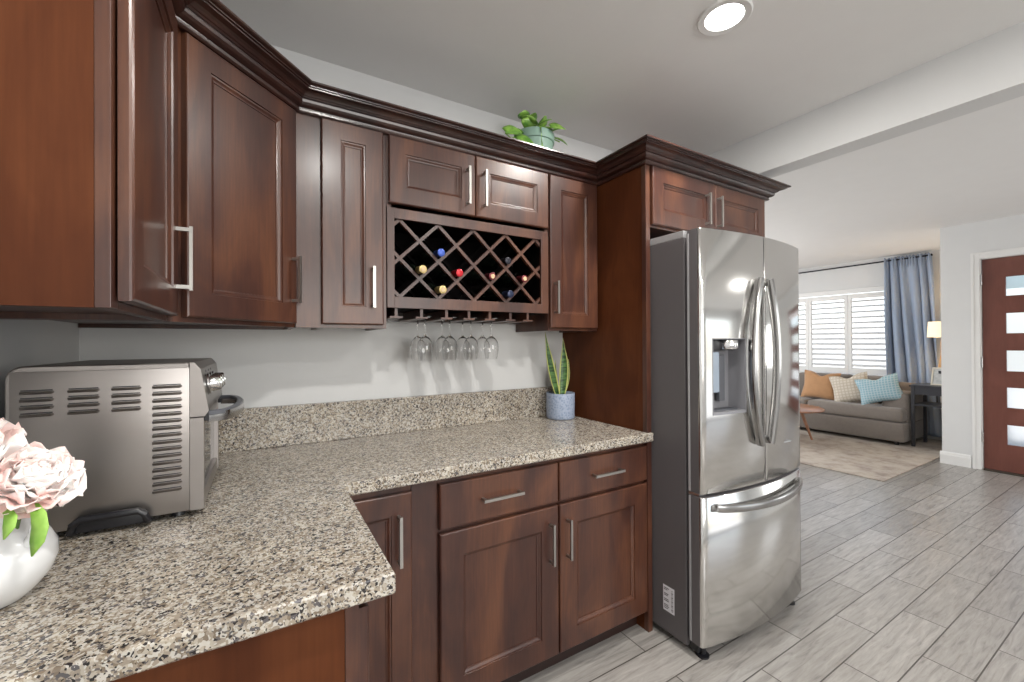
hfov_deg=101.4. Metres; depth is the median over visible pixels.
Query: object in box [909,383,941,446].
end table
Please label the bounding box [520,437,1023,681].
floor
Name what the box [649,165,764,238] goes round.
upper cabinet
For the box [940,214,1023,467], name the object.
wall
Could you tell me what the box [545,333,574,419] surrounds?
snake plant
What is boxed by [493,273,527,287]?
wine bottle
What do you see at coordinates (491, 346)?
wine glass
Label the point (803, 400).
seat cushion
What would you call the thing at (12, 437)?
peony
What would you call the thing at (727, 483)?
refrigerator
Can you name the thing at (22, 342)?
wall
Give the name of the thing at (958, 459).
baseboard
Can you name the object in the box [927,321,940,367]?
table lamp
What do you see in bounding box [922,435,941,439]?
baseboard
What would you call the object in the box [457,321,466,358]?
wine glass
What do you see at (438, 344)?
wine glass
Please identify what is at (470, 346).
wine glass
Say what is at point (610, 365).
end panel
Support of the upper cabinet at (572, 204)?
attached to the wall at (265, 368)
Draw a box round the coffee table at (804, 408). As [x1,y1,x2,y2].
[800,404,824,439]
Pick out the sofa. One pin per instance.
(890, 420)
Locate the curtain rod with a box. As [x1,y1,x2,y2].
[799,254,932,273]
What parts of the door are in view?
lite moulding, lite moulding, lite moulding, lite moulding, lite moulding, glass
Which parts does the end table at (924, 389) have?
leg, leg, drawer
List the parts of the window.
shutter panel, shutter panel, shutter panel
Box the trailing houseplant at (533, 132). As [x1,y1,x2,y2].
[502,110,567,148]
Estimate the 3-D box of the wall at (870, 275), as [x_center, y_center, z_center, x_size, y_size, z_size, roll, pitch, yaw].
[5.094,0.057,6.884,0.200,2.550,3.790,0,0,-31]
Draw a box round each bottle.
[395,263,426,281]
[411,248,444,265]
[411,282,446,297]
[428,267,462,283]
[461,271,495,285]
[475,256,510,271]
[475,288,513,301]
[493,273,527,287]
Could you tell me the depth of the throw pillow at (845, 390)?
5.83 m
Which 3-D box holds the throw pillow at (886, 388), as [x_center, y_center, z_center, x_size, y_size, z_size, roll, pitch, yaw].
[4.817,0.632,5.503,0.521,0.442,0.172,-1,0,43]
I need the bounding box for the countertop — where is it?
[0,416,652,681]
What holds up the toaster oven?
on the countertop
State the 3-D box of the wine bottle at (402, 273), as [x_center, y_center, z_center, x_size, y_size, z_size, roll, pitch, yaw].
[-0.434,-0.305,1.808,0.074,0.084,0.318,0,0,-31]
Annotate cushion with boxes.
[799,372,852,394]
[800,395,819,404]
[808,398,906,422]
[868,375,882,402]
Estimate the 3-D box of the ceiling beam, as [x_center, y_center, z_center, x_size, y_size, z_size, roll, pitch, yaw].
[2.499,-1.115,0.838,0.135,0.235,5.065,0,0,-31]
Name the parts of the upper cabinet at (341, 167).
door, handle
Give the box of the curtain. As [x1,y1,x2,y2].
[884,252,941,436]
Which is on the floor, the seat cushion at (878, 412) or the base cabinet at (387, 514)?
the base cabinet at (387, 514)
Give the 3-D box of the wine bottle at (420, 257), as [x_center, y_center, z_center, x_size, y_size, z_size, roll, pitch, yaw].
[-0.368,-0.382,1.855,0.074,0.084,0.307,0,0,-31]
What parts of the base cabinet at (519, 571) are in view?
drawer, door, handle, handle, handle, drawer, door, handle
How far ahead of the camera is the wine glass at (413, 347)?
1.86 m
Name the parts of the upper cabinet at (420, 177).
door, handle, handle, door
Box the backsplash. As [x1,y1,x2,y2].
[219,386,553,452]
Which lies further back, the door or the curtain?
the curtain
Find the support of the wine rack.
attached to the wall at (265, 368)
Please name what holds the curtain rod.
attached to the wall at (870, 275)
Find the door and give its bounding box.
[980,255,1023,474]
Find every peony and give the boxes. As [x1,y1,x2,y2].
[0,418,29,539]
[0,441,86,556]
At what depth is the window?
6.55 m
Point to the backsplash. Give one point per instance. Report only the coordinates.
(283, 425)
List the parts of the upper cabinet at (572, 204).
handle, door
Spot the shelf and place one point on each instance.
(936, 404)
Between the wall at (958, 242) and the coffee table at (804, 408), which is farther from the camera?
the coffee table at (804, 408)
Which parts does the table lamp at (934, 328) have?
lamp shade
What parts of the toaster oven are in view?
door frame, control panel, handle mount, door glass, knob, knob, knob, door handle, handle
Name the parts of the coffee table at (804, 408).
leg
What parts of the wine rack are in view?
stemware rail, stemware rail, stemware rail, rail, stemware rail, stemware rail, stemware rail, stemware rail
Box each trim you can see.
[970,247,1023,469]
[983,468,1023,476]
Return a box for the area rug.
[800,427,941,481]
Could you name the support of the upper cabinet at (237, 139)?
attached to the wall at (265, 368)
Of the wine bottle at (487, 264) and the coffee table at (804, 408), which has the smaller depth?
the wine bottle at (487, 264)
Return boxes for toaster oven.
[5,358,243,536]
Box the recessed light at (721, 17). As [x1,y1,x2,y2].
[697,0,752,35]
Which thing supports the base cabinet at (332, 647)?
on the floor
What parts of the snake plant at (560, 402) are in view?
pot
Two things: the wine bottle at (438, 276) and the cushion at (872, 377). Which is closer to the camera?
the wine bottle at (438, 276)
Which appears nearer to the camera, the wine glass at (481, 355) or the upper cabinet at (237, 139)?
the upper cabinet at (237, 139)
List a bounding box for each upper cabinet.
[0,0,192,320]
[0,27,301,329]
[295,112,385,330]
[386,134,547,231]
[516,174,597,332]
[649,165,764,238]
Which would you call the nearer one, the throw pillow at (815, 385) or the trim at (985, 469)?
the trim at (985, 469)
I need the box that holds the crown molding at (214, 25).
[172,0,790,200]
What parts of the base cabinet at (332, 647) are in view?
door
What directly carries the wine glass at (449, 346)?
hanging from the wine rack
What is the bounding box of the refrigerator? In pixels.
[650,227,802,659]
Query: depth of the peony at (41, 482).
0.65 m
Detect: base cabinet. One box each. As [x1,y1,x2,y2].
[111,602,368,681]
[350,485,411,681]
[411,443,647,681]
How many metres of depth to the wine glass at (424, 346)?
1.79 m
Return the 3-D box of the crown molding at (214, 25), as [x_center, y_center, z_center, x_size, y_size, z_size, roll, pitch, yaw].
[0.173,-0.849,1.734,3.281,0.078,0.810,0,0,-40]
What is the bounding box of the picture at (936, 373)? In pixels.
[932,369,941,383]
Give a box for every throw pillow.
[801,370,840,399]
[829,372,867,401]
[854,373,902,404]
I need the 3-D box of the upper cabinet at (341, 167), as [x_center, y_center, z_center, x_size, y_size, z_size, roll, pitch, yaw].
[-0.693,-0.437,1.668,0.316,0.779,0.355,0,0,-31]
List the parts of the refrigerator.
edge trim, edge trim, control panel, door, freezer drawer, handle, handle, handle, door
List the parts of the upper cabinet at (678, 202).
door, handle, handle, door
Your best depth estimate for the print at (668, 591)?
1.86 m
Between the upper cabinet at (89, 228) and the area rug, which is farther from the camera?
the area rug
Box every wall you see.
[0,319,78,418]
[79,44,613,408]
[799,249,941,409]
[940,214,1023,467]
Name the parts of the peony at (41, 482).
stem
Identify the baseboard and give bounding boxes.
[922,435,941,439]
[940,450,971,467]
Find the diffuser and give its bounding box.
[705,3,743,29]
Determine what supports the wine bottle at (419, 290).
in the wine rack
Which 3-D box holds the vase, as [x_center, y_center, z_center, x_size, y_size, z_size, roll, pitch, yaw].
[-0.841,0.333,0.670,0.161,0.174,0.161,0,0,-31]
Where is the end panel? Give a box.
[563,164,652,631]
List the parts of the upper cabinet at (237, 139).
door, handle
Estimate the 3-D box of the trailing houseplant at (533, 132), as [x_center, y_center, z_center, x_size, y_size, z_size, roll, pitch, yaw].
[0.131,-0.982,2.139,0.489,0.305,0.264,0,0,-31]
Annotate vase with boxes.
[0,518,59,608]
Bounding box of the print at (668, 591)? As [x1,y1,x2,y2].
[664,587,672,612]
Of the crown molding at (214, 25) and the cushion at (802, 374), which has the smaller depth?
the crown molding at (214, 25)
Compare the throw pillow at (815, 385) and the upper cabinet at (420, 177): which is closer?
the upper cabinet at (420, 177)
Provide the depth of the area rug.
4.90 m
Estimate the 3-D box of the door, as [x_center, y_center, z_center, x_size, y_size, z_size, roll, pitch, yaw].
[5.059,0.231,3.914,0.114,2.135,0.927,0,0,-31]
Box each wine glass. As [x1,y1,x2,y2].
[410,320,420,359]
[417,316,432,360]
[435,321,444,359]
[442,317,457,359]
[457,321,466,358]
[463,318,477,359]
[477,322,485,358]
[484,318,498,358]
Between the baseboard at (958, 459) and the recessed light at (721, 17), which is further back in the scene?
the baseboard at (958, 459)
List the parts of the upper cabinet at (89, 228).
door, handle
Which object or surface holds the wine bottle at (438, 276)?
in the wine rack
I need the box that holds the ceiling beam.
[707,21,1023,177]
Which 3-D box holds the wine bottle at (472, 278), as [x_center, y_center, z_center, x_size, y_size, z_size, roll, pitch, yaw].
[-0.160,-0.306,1.985,0.074,0.083,0.297,0,0,-31]
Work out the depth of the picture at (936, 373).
5.16 m
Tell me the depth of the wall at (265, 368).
1.87 m
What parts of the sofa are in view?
armrest, backrest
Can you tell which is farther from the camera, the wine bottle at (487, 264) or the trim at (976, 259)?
the trim at (976, 259)
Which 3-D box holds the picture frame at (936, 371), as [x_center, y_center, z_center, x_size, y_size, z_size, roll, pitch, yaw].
[5.234,0.434,5.132,0.065,0.219,0.150,0,0,-21]
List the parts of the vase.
handle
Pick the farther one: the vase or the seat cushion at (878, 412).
the seat cushion at (878, 412)
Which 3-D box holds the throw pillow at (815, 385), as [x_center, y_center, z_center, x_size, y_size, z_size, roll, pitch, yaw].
[4.566,0.656,6.209,0.182,0.441,0.477,0,0,-31]
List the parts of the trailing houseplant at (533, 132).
pot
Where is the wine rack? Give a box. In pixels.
[386,207,548,323]
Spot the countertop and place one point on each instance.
(279, 539)
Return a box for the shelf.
[915,401,941,407]
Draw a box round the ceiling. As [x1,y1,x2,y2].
[219,0,1023,268]
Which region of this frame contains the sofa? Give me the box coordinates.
[799,372,922,444]
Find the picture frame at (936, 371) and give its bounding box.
[930,367,941,385]
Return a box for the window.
[799,286,886,375]
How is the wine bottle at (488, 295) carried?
in the wine rack
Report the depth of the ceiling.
1.91 m

